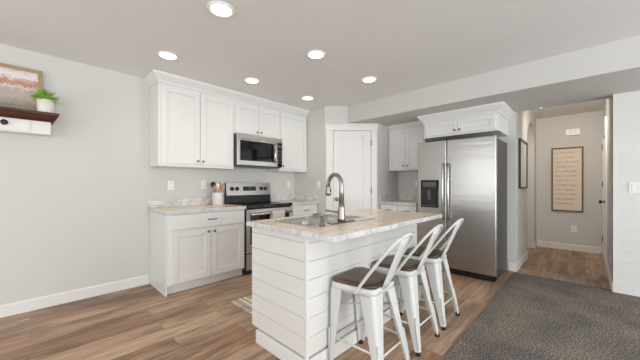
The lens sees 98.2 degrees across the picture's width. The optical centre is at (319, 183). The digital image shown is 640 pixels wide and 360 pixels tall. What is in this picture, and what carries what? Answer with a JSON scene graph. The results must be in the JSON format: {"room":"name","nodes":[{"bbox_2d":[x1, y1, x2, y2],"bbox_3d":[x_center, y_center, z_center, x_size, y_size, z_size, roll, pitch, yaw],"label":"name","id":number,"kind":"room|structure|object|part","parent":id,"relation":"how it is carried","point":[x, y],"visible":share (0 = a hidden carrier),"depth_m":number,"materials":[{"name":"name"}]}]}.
{"room":"kitchen","nodes":[
{"label":"kitchen","id":0,"kind":"room"},
{"bbox_2d":[0,44,293,304],"bbox_3d":[-2.644,-0.030,2.842,0.150,2.460,6.350,0,0,44],"label":"wall","id":1,"kind":"structure","parent":0,"point":[74,215],"depth_m":2.91,"materials":[{"name":"paint"}]},
{"bbox_2d":[0,106,58,136],"bbox_3d":[-2.882,-0.565,2.337,0.200,0.201,0.992,0,0,44],"label":"wall shelf","id":2,"kind":"object","parent":1,"relation":"attached to","point":[12,120],"visible":1,"depth_m":2.50,"materials":[{"name":"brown wood"}]},
{"bbox_3d":[-2.725,-0.535,2.394,0.036,0.048,0.048,0,0,44],"label":"drawer knob","id":3,"kind":"part","parent":2,"relation":"part of","materials":[{"name":"metal"}]},
{"bbox_3d":[-2.752,-0.523,2.399,0.010,0.094,0.340,0,0,44],"label":"drawer","id":4,"kind":"part","parent":2,"relation":"part of","materials":[{"name":"white paint"}]},
{"bbox_2d":[0,63,42,110],"bbox_3d":[-2.858,-0.874,2.459,0.053,0.418,0.566,0,0,44],"label":"framed picture","id":5,"kind":"object","parent":2,"relation":"on","point":[17,83],"visible":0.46,"depth_m":2.55,"materials":[{"name":"multicoloured paper"}]},
{"bbox_2d":[30,87,64,112],"bbox_3d":[-2.546,-0.783,2.602,0.201,0.235,0.249,0,0,44],"label":"potted plant","id":6,"kind":"object","parent":2,"relation":"on","point":[45,103],"visible":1,"depth_m":2.56,"materials":[{"name":"green plant"}]},
{"bbox_3d":[-2.571,-0.726,2.599,0.120,0.122,0.120,0,0,44],"label":"pot","id":7,"kind":"part","parent":6,"relation":"part of","materials":[{"name":"white ceramic"}]},
{"bbox_2d":[0,275,149,317],"bbox_3d":[-3.365,1.145,1.970,0.014,0.110,3.792,0,0,44],"label":"baseboard","id":8,"kind":"structure","parent":1,"relation":"attached to","point":[28,305],"depth_m":2.82,"materials":[{"name":"white paint"}]},
{"bbox_2d":[168,181,173,189],"bbox_3d":[-1.890,0.016,3.514,0.009,0.115,0.072,0,0,44],"label":"wall outlet","id":9,"kind":"object","parent":1,"relation":"attached to","point":[170,183],"visible":1,"depth_m":3.51,"materials":[{"name":"white plastic"}]},
{"bbox_2d":[148,197,223,207],"bbox_3d":[-1.728,0.237,3.672,0.019,0.098,0.965,0,0,44],"label":"backsplash","id":10,"kind":"structure","parent":1,"relation":"attached to","point":[153,203],"depth_m":3.57,"materials":[{"name":"stone"}]},
{"bbox_2d":[150,82,233,169],"bbox_3d":[-1.599,-0.677,3.550,0.376,0.945,0.927,0,0,44],"label":"upper cabinet","id":11,"kind":"object","parent":1,"relation":"attached to","point":[190,129],"visible":1,"depth_m":3.36,"materials":[{"name":"paint"}]},
{"bbox_3d":[-1.644,-0.682,3.287,0.020,0.885,0.436,0,0,44],"label":"door","id":12,"kind":"part","parent":11,"relation":"part of","materials":[{"name":"paint"}]},
{"bbox_3d":[-1.339,-0.682,3.606,0.020,0.885,0.436,0,0,44],"label":"door","id":13,"kind":"part","parent":11,"relation":"part of","materials":[{"name":"paint"}]},
{"bbox_2d":[143,69,308,116],"bbox_3d":[-1.140,-1.204,4.015,0.394,0.106,2.367,0,0,44],"label":"crown molding","id":14,"kind":"structure","parent":11,"relation":"on","point":[154,76],"depth_m":3.56,"materials":[{"name":"paint"}]},
{"bbox_2d":[201,181,206,188],"bbox_3d":[-1.597,0.010,3.820,0.009,0.115,0.072,0,0,44],"label":"wall outlet","id":15,"kind":"object","parent":1,"relation":"attached to","point":[203,183],"visible":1,"depth_m":3.82,"materials":[{"name":"white plastic"}]},
{"bbox_2d":[234,100,278,138],"bbox_3d":[-1.010,-0.921,4.166,0.376,0.458,0.774,0,0,44],"label":"upper cabinet","id":16,"kind":"object","parent":1,"relation":"attached to","point":[250,119],"visible":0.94,"depth_m":4.01,"materials":[{"name":"paint"}]},
{"bbox_3d":[-1.028,-0.916,3.930,0.020,0.418,0.359,0,0,44],"label":"door","id":17,"kind":"part","parent":16,"relation":"part of","materials":[{"name":"paint"}]},
{"bbox_2d":[234,133,281,168],"bbox_3d":[-0.975,-0.467,4.133,0.472,0.446,0.766,0,0,44],"label":"microwave","id":18,"kind":"object","parent":16,"relation":"attached to","point":[250,151],"visible":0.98,"depth_m":3.97,"materials":[{"name":"grey metal"}]},
{"bbox_3d":[-0.984,-0.248,4.143,0.290,0.008,0.755,0,0,44],"label":"underside plate","id":19,"kind":"part","parent":18,"relation":"part of","materials":[{"name":"grey plastic"}]},
{"bbox_3d":[-0.888,-0.442,3.985,0.024,0.360,0.670,0,0,44],"label":"door","id":20,"kind":"part","parent":18,"relation":"part of","materials":[{"name":"silver metal"}]},
{"bbox_3d":[-0.677,-0.458,4.153,0.031,0.292,0.070,0,0,-40],"label":"handle","id":21,"kind":"part","parent":18,"relation":"part of","materials":[{"name":"silver metal"}]},
{"bbox_3d":[-0.624,-0.442,4.263,0.022,0.360,0.091,0,0,44],"label":"control panel","id":22,"kind":"part","parent":18,"relation":"part of","materials":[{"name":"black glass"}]},
{"bbox_3d":[-0.775,-0.916,4.194,0.020,0.418,0.359,0,0,44],"label":"door","id":23,"kind":"part","parent":16,"relation":"part of","materials":[{"name":"paint"}]},
{"bbox_2d":[267,111,306,172],"bbox_3d":[-0.535,-0.677,4.662,0.376,0.945,0.596,0,0,44],"label":"upper cabinet","id":24,"kind":"object","parent":1,"relation":"attached to","point":[292,127],"visible":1,"depth_m":4.55,"materials":[{"name":"paint"}]},
{"bbox_3d":[-0.427,-0.682,4.558,0.020,0.885,0.546,0,0,44],"label":"door","id":25,"kind":"part","parent":24,"relation":"part of","materials":[{"name":"paint"}]},
{"bbox_2d":[270,194,317,200],"bbox_3d":[-0.445,0.237,4.588,0.607,0.098,0.582,0,0,44],"label":"backsplash","id":26,"kind":"structure","parent":1,"relation":"attached to","point":[273,197],"depth_m":4.76,"materials":[{"name":"stone"}]},
{"bbox_2d":[0,246,609,359],"bbox_3d":[1.520,1.260,1.299,8.400,0.120,9.980,0,0,44],"label":"floor","id":27,"kind":"structure","parent":0,"point":[202,322],"depth_m":2.42,"materials":[{"name":"brown wood"}]},
{"bbox_2d":[150,209,243,296],"bbox_3d":[-1.502,0.762,3.466,0.632,0.875,0.944,0,0,44],"label":"base cabinet","id":28,"kind":"object","parent":27,"relation":"on","point":[188,250],"visible":0.94,"depth_m":3.20,"materials":[{"name":"paint"}]},
{"bbox_3d":[-1.842,0.762,3.150,0.578,0.875,0.016,0,0,44],"label":"panel","id":29,"kind":"part","parent":28,"relation":"part of","materials":[{"name":"paint"}]},
{"bbox_3d":[-1.447,0.800,3.131,0.020,0.564,0.434,0,0,44],"label":"door","id":30,"kind":"part","parent":28,"relation":"part of","materials":[{"name":"paint"}]},
{"bbox_2d":[147,197,245,214],"bbox_3d":[-1.514,0.256,3.465,0.617,0.136,0.971,0,0,44],"label":"countertop","id":31,"kind":"structure","parent":28,"relation":"on","point":[182,205],"depth_m":3.42,"materials":[{"name":"stone"}]},
{"bbox_2d":[212,192,222,204],"bbox_3d":[-1.384,0.200,3.761,0.142,0.170,0.142,0,0,44],"label":"utensil crock","id":32,"kind":"object","parent":31,"relation":"on","point":[217,198],"visible":0.89,"depth_m":3.70,"materials":[{"name":"ceramic"}]},
{"bbox_3d":[-1.294,0.419,3.290,0.020,0.162,0.873,0,0,44],"label":"drawer","id":33,"kind":"part","parent":28,"relation":"part of","materials":[{"name":"paint"}]},
{"bbox_3d":[-1.143,0.800,3.449,0.020,0.564,0.434,0,0,44],"label":"door","id":34,"kind":"part","parent":28,"relation":"part of","materials":[{"name":"paint"}]},
{"bbox_2d":[231,295,251,313],"bbox_3d":[-0.332,1.195,2.996,0.583,0.010,1.061,0,0,44],"label":"kitchen rug","id":35,"kind":"object","parent":27,"relation":"on","point":[246,301],"visible":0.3,"depth_m":2.79,"materials":[{"name":"beige fabric"}]},
{"bbox_2d":[225,183,292,273],"bbox_3d":[-0.879,0.592,4.062,0.663,1.217,0.768,0,0,44],"label":"range","id":36,"kind":"object","parent":27,"relation":"on","point":[252,194],"visible":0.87,"depth_m":3.99,"materials":[{"name":"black metal"}]},
{"bbox_3d":[-1.079,0.076,4.254,0.027,0.187,0.764,0,0,44],"label":"control panel","id":37,"kind":"part","parent":36,"relation":"part of","materials":[{"name":"silver metal"}]},
{"bbox_3d":[-0.696,1.028,3.887,0.028,0.205,0.754,0,0,44],"label":"storage drawer","id":38,"kind":"part","parent":36,"relation":"part of","materials":[{"name":"silver metal"}]},
{"bbox_3d":[-1.079,0.071,4.249,0.010,0.065,0.225,0,0,44],"label":"clock panel","id":39,"kind":"part","parent":36,"relation":"part of","materials":[{"name":"black glass"}]},
{"bbox_2d":[227,201,291,208],"bbox_3d":[-0.871,0.299,4.054,0.535,0.042,0.768,0,0,44],"label":"cooktop","id":40,"kind":"object","parent":36,"relation":"in","point":[249,204],"depth_m":3.95,"materials":[{"name":"black glass"}]},
{"bbox_3d":[-0.694,0.624,3.886,0.032,0.572,0.754,0,0,44],"label":"oven door","id":41,"kind":"part","parent":36,"relation":"part of","materials":[{"name":"silver metal"}]},
{"bbox_3d":[-0.661,0.400,3.854,0.061,0.032,0.682,0,0,44],"label":"handle","id":42,"kind":"part","parent":36,"relation":"part of","materials":[{"name":"silver metal"}]},
{"bbox_2d":[270,210,284,218],"bbox_3d":[-0.596,0.525,3.903,0.068,0.309,0.216,0,0,44],"label":"dish towel","id":43,"kind":"object","parent":36,"relation":"hanging from","point":[278,213],"visible":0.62,"depth_m":3.88,"materials":[{"name":"fabric"}]},
{"bbox_2d":[290,204,316,215],"bbox_3d":[-0.436,0.762,4.580,0.632,0.875,0.578,0,0,44],"label":"base cabinet","id":44,"kind":"object","parent":27,"relation":"on","point":[298,210],"visible":0.14,"depth_m":4.36,"materials":[{"name":"paint"}]},
{"bbox_2d":[270,194,318,205],"bbox_3d":[-0.442,0.256,4.585,0.617,0.136,0.584,0,0,44],"label":"countertop","id":45,"kind":"structure","parent":44,"relation":"on","point":[295,199],"depth_m":4.69,"materials":[{"name":"stone"}]},
{"bbox_2d":[252,223,416,359],"bbox_3d":[0.234,0.760,2.510,0.643,0.880,1.590,0,0,44],"label":"kitchen island","id":46,"kind":"object","parent":27,"relation":"on","point":[292,275],"visible":0.62,"depth_m":1.92,"materials":[{"name":"paint"}]},
{"bbox_3d":[-0.310,0.704,1.952,0.593,0.766,0.012,0,0,44],"label":"panel","id":47,"kind":"part","parent":46,"relation":"part of","materials":[{"name":"paint"}]},
{"bbox_3d":[-0.084,0.710,1.743,0.022,0.780,0.022,0,0,44],"label":"corner trim","id":48,"kind":"part","parent":46,"relation":"part of","materials":[{"name":"paint"}]},
{"bbox_3d":[0.264,1.151,2.481,0.560,0.098,1.590,0,0,44],"label":"baseboard","id":49,"kind":"part","parent":46,"relation":"part of","materials":[{"name":"white paint"}]},
{"bbox_2d":[246,208,441,242],"bbox_3d":[0.300,0.302,2.379,0.888,0.033,1.571,0,0,44],"label":"island countertop","id":50,"kind":"structure","parent":46,"relation":"on","point":[384,220],"depth_m":1.96,"materials":[{"name":"stone"}]},
{"bbox_2d":[272,214,374,227],"bbox_3d":[0.044,0.370,2.221,0.492,0.179,0.700,0,0,44],"label":"sink","id":51,"kind":"object","parent":50,"relation":"in","point":[309,221],"visible":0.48,"depth_m":2.29,"materials":[{"name":"metal"}]},
{"bbox_2d":[277,217,335,224],"bbox_3d":[-0.101,0.370,2.126,0.378,0.179,0.320,0,0,44],"label":"basin","id":52,"kind":"object","parent":51,"relation":"in","point":[300,220],"depth_m":2.28,"materials":[{"name":"silver metal"}]},
{"bbox_2d":[313,213,324,224],"bbox_3d":[-0.009,0.239,1.907,0.091,0.084,0.043,0,0,10],"label":"soap dispenser","id":53,"kind":"object","parent":51,"relation":"on","point":[321,214],"visible":1,"depth_m":1.89,"materials":[{"name":"silver metal"}]},
{"bbox_2d":[312,214,361,219],"bbox_3d":[0.133,0.370,2.371,0.378,0.179,0.318,0,0,44],"label":"basin","id":54,"kind":"object","parent":51,"relation":"in","point":[326,216],"depth_m":2.49,"materials":[{"name":"silver metal"}]},
{"bbox_2d":[325,172,354,223],"bbox_3d":[0.114,0.097,2.105,0.186,0.369,0.260,0,0,44],"label":"faucet","id":55,"kind":"object","parent":50,"relation":"on","point":[341,207],"visible":1,"depth_m":2.05,"materials":[{"name":"silver metal"}]},
{"bbox_3d":[0.160,0.278,2.062,0.056,0.006,0.260,0,0,44],"label":"deck plate","id":56,"kind":"part","parent":55,"relation":"part of","materials":[{"name":"silver metal"}]},
{"bbox_3d":[0.455,0.704,2.299,0.012,0.766,1.526,0,0,44],"label":"panel","id":57,"kind":"part","parent":46,"relation":"part of","materials":[{"name":"paint"}]},
{"bbox_2d":[328,233,413,359],"bbox_3d":[0.355,0.747,1.817,0.486,0.906,0.387,0,0,44],"label":"bar stool","id":58,"kind":"object","parent":27,"relation":"on","point":[368,287],"visible":1,"depth_m":1.78,"materials":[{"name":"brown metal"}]},
{"bbox_3d":[0.101,0.931,1.860,0.078,0.493,0.148,0,0,-1],"label":"leg","id":59,"kind":"part","parent":58,"relation":"part of","materials":[{"name":"white metal"}]},
{"bbox_3d":[0.314,0.931,2.079,0.148,0.493,0.070,0,0,-1],"label":"leg","id":60,"kind":"part","parent":58,"relation":"part of","materials":[{"name":"white metal"}]},
{"bbox_3d":[0.302,0.636,1.882,0.312,0.024,0.346,0,0,44],"label":"seat","id":61,"kind":"part","parent":58,"relation":"part of","materials":[{"name":"brown wood"}]},
{"bbox_3d":[0.324,0.931,1.664,0.148,0.493,0.179,0,0,-1],"label":"leg","id":62,"kind":"part","parent":58,"relation":"part of","materials":[{"name":"white metal"}]},
{"bbox_3d":[0.511,0.931,1.869,0.161,0.493,0.148,0,0,-1],"label":"leg","id":63,"kind":"part","parent":58,"relation":"part of","materials":[{"name":"white metal"}]},
{"bbox_2d":[380,204,417,243],"bbox_3d":[1.414,0.762,4.559,0.632,0.875,0.652,0,0,44],"label":"base cabinet","id":64,"kind":"object","parent":27,"relation":"on","point":[408,208],"visible":0.07,"depth_m":4.31,"materials":[{"name":"paint"}]},
{"bbox_3d":[1.107,0.419,4.463,0.298,0.162,0.020,0,0,44],"label":"drawer","id":65,"kind":"part","parent":64,"relation":"part of","materials":[{"name":"paint"}]},
{"bbox_2d":[379,194,417,205],"bbox_3d":[1.421,0.256,4.567,0.633,0.136,0.632,0,0,44],"label":"countertop","id":66,"kind":"structure","parent":64,"relation":"on","point":[398,199],"depth_m":4.71,"materials":[{"name":"stone"}]},
{"bbox_3d":[1.331,0.419,4.249,0.298,0.162,0.020,0,0,44],"label":"drawer","id":67,"kind":"part","parent":64,"relation":"part of","materials":[{"name":"paint"}]},
{"bbox_2d":[372,224,442,356],"bbox_3d":[0.697,0.747,2.174,0.486,0.906,0.387,0,0,44],"label":"bar stool","id":68,"kind":"object","parent":27,"relation":"on","point":[408,271],"visible":0.76,"depth_m":2.07,"materials":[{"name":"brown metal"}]},
{"bbox_3d":[0.656,0.931,2.436,0.148,0.493,0.070,0,0,-1],"label":"leg","id":69,"kind":"part","parent":68,"relation":"part of","materials":[{"name":"white metal"}]},
{"bbox_3d":[0.643,0.636,2.239,0.312,0.024,0.346,0,0,44],"label":"seat","id":70,"kind":"part","parent":68,"relation":"part of","materials":[{"name":"brown wood"}]},
{"bbox_3d":[0.665,0.931,2.021,0.148,0.493,0.179,0,0,-1],"label":"leg","id":71,"kind":"part","parent":68,"relation":"part of","materials":[{"name":"white metal"}]},
{"bbox_3d":[0.853,0.931,2.226,0.161,0.493,0.148,0,0,-1],"label":"leg","id":72,"kind":"part","parent":68,"relation":"part of","materials":[{"name":"white metal"}]},
{"bbox_2d":[399,218,463,329],"bbox_3d":[1.031,0.747,2.523,0.486,0.906,0.387,0,0,44],"label":"bar stool","id":73,"kind":"object","parent":27,"relation":"on","point":[436,263],"visible":0.66,"depth_m":2.42,"materials":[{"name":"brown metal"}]},
{"bbox_3d":[0.777,0.931,2.566,0.078,0.493,0.148,0,0,-1],"label":"leg","id":74,"kind":"part","parent":73,"relation":"part of","materials":[{"name":"white metal"}]},
{"bbox_3d":[0.990,0.931,2.785,0.148,0.493,0.070,0,0,-1],"label":"leg","id":75,"kind":"part","parent":73,"relation":"part of","materials":[{"name":"white metal"}]},
{"bbox_3d":[0.977,0.636,2.587,0.312,0.024,0.346,0,0,44],"label":"seat","id":76,"kind":"part","parent":73,"relation":"part of","materials":[{"name":"brown wood"}]},
{"bbox_3d":[0.999,0.931,2.370,0.148,0.493,0.179,0,0,-1],"label":"leg","id":77,"kind":"part","parent":73,"relation":"part of","materials":[{"name":"white metal"}]},
{"bbox_3d":[1.187,0.931,2.575,0.161,0.493,0.148,0,0,-1],"label":"leg","id":78,"kind":"part","parent":73,"relation":"part of","materials":[{"name":"white metal"}]},
{"bbox_2d":[418,135,516,281],"bbox_3d":[2.024,0.307,3.862,1.064,1.785,0.820,0,0,44],"label":"refrigerator","id":79,"kind":"object","parent":27,"relation":"on","point":[466,178],"depth_m":3.57,"materials":[{"name":"grey metal"}]},
{"bbox_3d":[1.570,0.265,3.872,0.394,1.700,0.075,0,0,44],"label":"freezer door","id":80,"kind":"part","parent":79,"relation":"part of","materials":[{"name":"silver metal"}]},
{"bbox_3d":[1.643,0.102,3.708,0.023,0.766,0.069,0,0,44],"label":"handle","id":81,"kind":"part","parent":79,"relation":"part of","materials":[{"name":"silver metal"}]},
{"bbox_3d":[1.693,0.102,3.659,0.023,0.766,0.069,0,0,44],"label":"handle","id":82,"kind":"part","parent":79,"relation":"part of","materials":[{"name":"silver metal"}]},
{"bbox_3d":[1.923,0.265,3.534,0.568,1.700,0.075,0,0,44],"label":"door","id":83,"kind":"part","parent":79,"relation":"part of","materials":[{"name":"silver metal"}]},
{"bbox_2d":[443,272,639,359],"bbox_3d":[1.862,1.194,-0.585,4.900,0.012,7.330,0,0,44],"label":"floor","id":84,"kind":"structure","parent":27,"relation":"on","point":[531,317],"depth_m":2.35,"materials":[{"name":"grey carpet"}]},
{"bbox_2d":[0,0,639,118],"bbox_3d":[1.797,-1.320,1.588,8.400,0.120,10.780,0,0,44],"label":"ceiling","id":85,"kind":"structure","parent":0,"point":[407,45],"depth_m":2.37,"materials":[{"name":"paint"}]},
{"bbox_2d":[156,51,178,60],"bbox_3d":[-1.490,-1.254,2.719,0.196,0.010,0.196,0,0,44],"label":"recessed light","id":86,"kind":"object","parent":85,"relation":"in","point":[166,55],"visible":1,"depth_m":2.71,"materials":[{"name":"white plastic"}]},
{"bbox_2d":[160,53,175,58],"bbox_3d":[-1.490,-1.255,2.719,0.140,0.002,0.140,0,0,44],"label":"diffuser","id":87,"kind":"object","parent":86,"relation":"attached to","point":[162,55],"depth_m":2.71,"materials":[{"name":"white plastic"}]},
{"bbox_2d":[207,1,234,17],"bbox_3d":[-0.714,-1.254,2.002,0.196,0.010,0.196,0,0,44],"label":"recessed light","id":88,"kind":"object","parent":85,"relation":"in","point":[220,9],"visible":1,"depth_m":1.99,"materials":[{"name":"white plastic"}]},
{"bbox_2d":[211,4,230,15],"bbox_3d":[-0.714,-1.255,2.002,0.140,0.002,0.140,0,0,44],"label":"diffuser","id":89,"kind":"object","parent":88,"relation":"attached to","point":[216,9],"depth_m":2.00,"materials":[{"name":"white plastic"}]},
{"bbox_2d":[244,77,259,83],"bbox_3d":[-0.828,-1.254,3.377,0.196,0.010,0.196,0,0,44],"label":"recessed light","id":90,"kind":"object","parent":85,"relation":"in","point":[249,80],"visible":1,"depth_m":3.36,"materials":[{"name":"white plastic"}]},
{"bbox_2d":[246,79,257,82],"bbox_3d":[-0.828,-1.255,3.377,0.140,0.002,0.140,0,0,44],"label":"diffuser","id":91,"kind":"object","parent":90,"relation":"attached to","point":[247,80],"depth_m":3.38,"materials":[{"name":"white plastic"}]},
{"bbox_2d":[301,96,313,100],"bbox_3d":[-0.182,-1.254,4.064,0.196,0.010,0.196,0,0,44],"label":"recessed light","id":92,"kind":"object","parent":85,"relation":"in","point":[307,98],"visible":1,"depth_m":4.06,"materials":[{"name":"white plastic"}]},
{"bbox_2d":[306,50,325,59],"bbox_3d":[-0.039,-1.254,2.699,0.196,0.010,0.196,0,0,44],"label":"recessed light","id":93,"kind":"object","parent":85,"relation":"in","point":[312,54],"visible":1,"depth_m":2.69,"materials":[{"name":"white plastic"}]},
{"bbox_2d":[309,52,322,57],"bbox_3d":[-0.039,-1.255,2.699,0.140,0.002,0.140,0,0,44],"label":"diffuser","id":94,"kind":"object","parent":93,"relation":"attached to","point":[311,54],"depth_m":2.70,"materials":[{"name":"white plastic"}]},
{"bbox_2d":[361,76,376,82],"bbox_3d":[0.591,-1.254,3.345,0.196,0.010,0.196,0,0,44],"label":"recessed light","id":95,"kind":"object","parent":85,"relation":"in","point":[369,79],"visible":1,"depth_m":3.33,"materials":[{"name":"white plastic"}]},
{"bbox_2d":[363,78,374,81],"bbox_3d":[0.591,-1.255,3.345,0.140,0.002,0.140,0,0,44],"label":"diffuser","id":96,"kind":"object","parent":95,"relation":"attached to","point":[364,79],"depth_m":3.35,"materials":[{"name":"white plastic"}]},
{"bbox_2d":[294,106,397,212],"bbox_3d":[0.474,-0.030,5.014,1.350,2.460,1.300,0,0,44],"label":"wall","id":97,"kind":"structure","parent":0,"point":[305,183],"depth_m":4.62,"materials":[{"name":"paint"}]},
{"bbox_2d":[325,124,377,212],"bbox_3d":[0.508,0.116,4.483,0.862,2.168,0.038,0,0,-1],"label":"door frame","id":98,"kind":"structure","parent":97,"relation":"in","point":[329,128],"depth_m":4.47,"materials":[{"name":"white paint"}]},
{"bbox_2d":[334,131,371,210],"bbox_3d":[0.528,0.167,4.465,0.617,2.042,0.076,0,0,-1],"label":"door","id":99,"kind":"structure","parent":98,"relation":"attached to","point":[352,151],"depth_m":4.50,"materials":[{"name":"white paint"}]},
{"bbox_2d":[380,194,417,200],"bbox_3d":[1.424,0.237,4.570,0.633,0.098,0.622,0,0,44],"label":"backsplash","id":100,"kind":"structure","parent":97,"relation":"attached to","point":[398,196],"depth_m":4.81,"materials":[{"name":"stone"}]},
{"bbox_2d":[347,35,639,128],"bbox_3d":[3.330,-1.125,2.460,6.990,0.269,1.040,0,0,44],"label":"soffit","id":101,"kind":"structure","parent":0,"point":[602,71],"depth_m":3.03,"materials":[{"name":"paint"}]},
{"bbox_2d":[398,97,611,269],"bbox_3d":[2.362,-0.030,4.189,2.820,2.460,0.120,0,0,44],"label":"wall","id":102,"kind":"structure","parent":0,"point":[406,179],"depth_m":3.84,"materials":[{"name":"paint"}]},
{"bbox_2d":[389,125,432,171],"bbox_3d":[1.510,-0.573,4.659,0.632,0.695,0.376,0,0,44],"label":"upper cabinet","id":103,"kind":"object","parent":102,"relation":"attached to","point":[403,143],"visible":0.82,"depth_m":4.55,"materials":[{"name":"paint"}]},
{"bbox_3d":[1.302,-0.570,4.651,0.293,0.640,0.020,0,0,44],"label":"door","id":104,"kind":"part","parent":103,"relation":"part of","materials":[{"name":"paint"}]},
{"bbox_2d":[387,121,423,129],"bbox_3d":[1.396,-0.960,4.540,0.632,0.076,0.048,0,0,44],"label":"crown molding","id":105,"kind":"structure","parent":103,"relation":"attached to","point":[417,123],"depth_m":4.54,"materials":[{"name":"paint"}]},
{"bbox_3d":[1.516,-0.570,4.446,0.293,0.640,0.020,0,0,44],"label":"door","id":106,"kind":"part","parent":103,"relation":"part of","materials":[{"name":"paint"}]},
{"bbox_2d":[424,112,508,141],"bbox_3d":[2.052,-0.772,3.940,0.940,0.220,0.666,0,0,44],"label":"upper cabinet","id":107,"kind":"object","parent":102,"relation":"attached to","point":[490,124],"visible":1,"depth_m":3.71,"materials":[{"name":"paint"}]},
{"bbox_3d":[1.689,-0.773,3.879,0.437,0.177,0.020,0,0,44],"label":"door","id":108,"kind":"part","parent":107,"relation":"part of","materials":[{"name":"paint"}]},
{"bbox_2d":[417,101,513,123],"bbox_3d":[2.045,-0.936,3.933,1.074,0.106,0.685,0,0,44],"label":"crown molding","id":109,"kind":"structure","parent":107,"relation":"on","point":[502,107],"depth_m":3.64,"materials":[{"name":"paint"}]},
{"bbox_3d":[2.007,-0.773,3.575,0.437,0.177,0.020,0,0,44],"label":"door","id":110,"kind":"part","parent":107,"relation":"part of","materials":[{"name":"paint"}]},
{"bbox_2d":[517,110,535,261],"bbox_3d":[3.434,-0.030,4.673,0.120,2.460,2.060,0,0,44],"label":"wall","id":111,"kind":"structure","parent":0,"point":[526,121],"depth_m":4.91,"materials":[{"name":"paint"}]},
{"bbox_2d":[516,251,527,270],"bbox_3d":[3.035,1.145,4.159,0.014,0.110,1.032,0,0,44],"label":"baseboard","id":112,"kind":"structure","parent":111,"relation":"attached to","point":[524,257],"depth_m":4.12,"materials":[{"name":"white paint"}]},
{"bbox_2d":[518,138,527,188],"bbox_3d":[3.059,-0.292,4.173,0.027,0.715,0.660,0,0,44],"label":"framed picture","id":113,"kind":"object","parent":111,"relation":"attached to","point":[522,145],"visible":1,"depth_m":4.13},
{"bbox_2d":[521,141,525,186],"bbox_3d":[3.054,-0.292,4.178,0.010,0.671,0.616,0,0,44],"label":"print","id":114,"kind":"object","parent":113,"relation":"attached to","point":[523,144],"depth_m":4.20},
{"bbox_2d":[536,110,602,247],"bbox_3d":[4.021,-0.030,5.619,2.640,2.460,0.120,0,0,44],"label":"wall","id":115,"kind":"structure","parent":0,"point":[551,226],"depth_m":5.03,"materials":[{"name":"paint"}]},
{"bbox_2d":[551,146,582,211],"bbox_3d":[4.502,-0.084,5.056,0.436,1.167,0.027,0,0,44],"label":"framed sign","id":116,"kind":"object","parent":115,"relation":"attached to","point":[567,162],"visible":1,"depth_m":5.05,"materials":[{"name":"beige paper"}]},
{"bbox_2d":[537,240,601,253],"bbox_3d":[4.019,1.145,5.529,2.240,0.110,0.014,0,0,44],"label":"baseboard","id":117,"kind":"structure","parent":115,"relation":"attached to","point":[590,249],"depth_m":5.02,"materials":[{"name":"white paint"}]},
{"bbox_2d":[566,128,579,135],"bbox_3d":[4.558,-0.935,5.000,0.190,0.110,0.032,0,0,44],"label":"door chime","id":118,"kind":"object","parent":115,"relation":"attached to","point":[569,132],"visible":1,"depth_m":4.99,"materials":[{"name":"white plastic"}]},
{"bbox_2d":[571,225,576,231],"bbox_3d":[4.576,0.810,4.998,0.080,0.120,0.009,0,0,44],"label":"wall outlet","id":119,"kind":"object","parent":115,"relation":"attached to","point":[573,228],"visible":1,"depth_m":5.00,"materials":[{"name":"white plastic"}]},
{"bbox_2d":[603,96,612,280],"bbox_3d":[4.095,-0.030,3.874,0.120,2.460,2.300,0,0,44],"label":"wall","id":120,"kind":"structure","parent":0,"point":[607,111],"depth_m":3.52,"materials":[{"name":"paint"}]},
{"bbox_2d":[602,116,606,268],"bbox_3d":[4.362,0.125,4.255,0.022,2.150,0.980,0,0,44],"label":"hall door","id":121,"kind":"structure","parent":120,"relation":"in","point":[604,125],"depth_m":3.91,"materials":[{"name":"white paint"}]},
{"bbox_2d":[599,128,604,262],"bbox_3d":[4.351,0.172,4.282,0.084,2.033,0.796,0,0,44],"label":"door","id":122,"kind":"structure","parent":121,"relation":"attached to","point":[603,144],"depth_m":4.40,"materials":[{"name":"white paint"}]},
{"bbox_2d":[606,261,612,290],"bbox_3d":[3.639,1.145,3.494,0.014,0.110,1.140,0,0,44],"label":"baseboard","id":123,"kind":"structure","parent":120,"relation":"attached to","point":[607,266],"depth_m":3.40,"materials":[{"name":"white paint"}]},
{"bbox_2d":[612,90,639,286],"bbox_3d":[4.720,0.105,1.736,3.981,2.190,0.144,0,0,44],"label":"wall","id":124,"kind":"structure","parent":0,"point":[626,106],"depth_m":2.99,"materials":[{"name":"paint"}]},
{"bbox_2d":[612,282,639,296],"bbox_3d":[4.670,1.144,1.687,3.986,0.112,0.024,0,0,44],"label":"baseboard","id":125,"kind":"structure","parent":124,"relation":"attached to","point":[616,287],"depth_m":2.98,"materials":[{"name":"white paint"}]},
{"bbox_2d":[629,182,639,192],"bbox_3d":[3.359,0.035,2.938,0.120,0.120,0.008,0,0,44],"label":"light switch","id":126,"kind":"object","parent":124,"relation":"attached to","point":[634,187],"visible":1,"depth_m":2.95,"materials":[{"name":"white plastic"}]}
]}

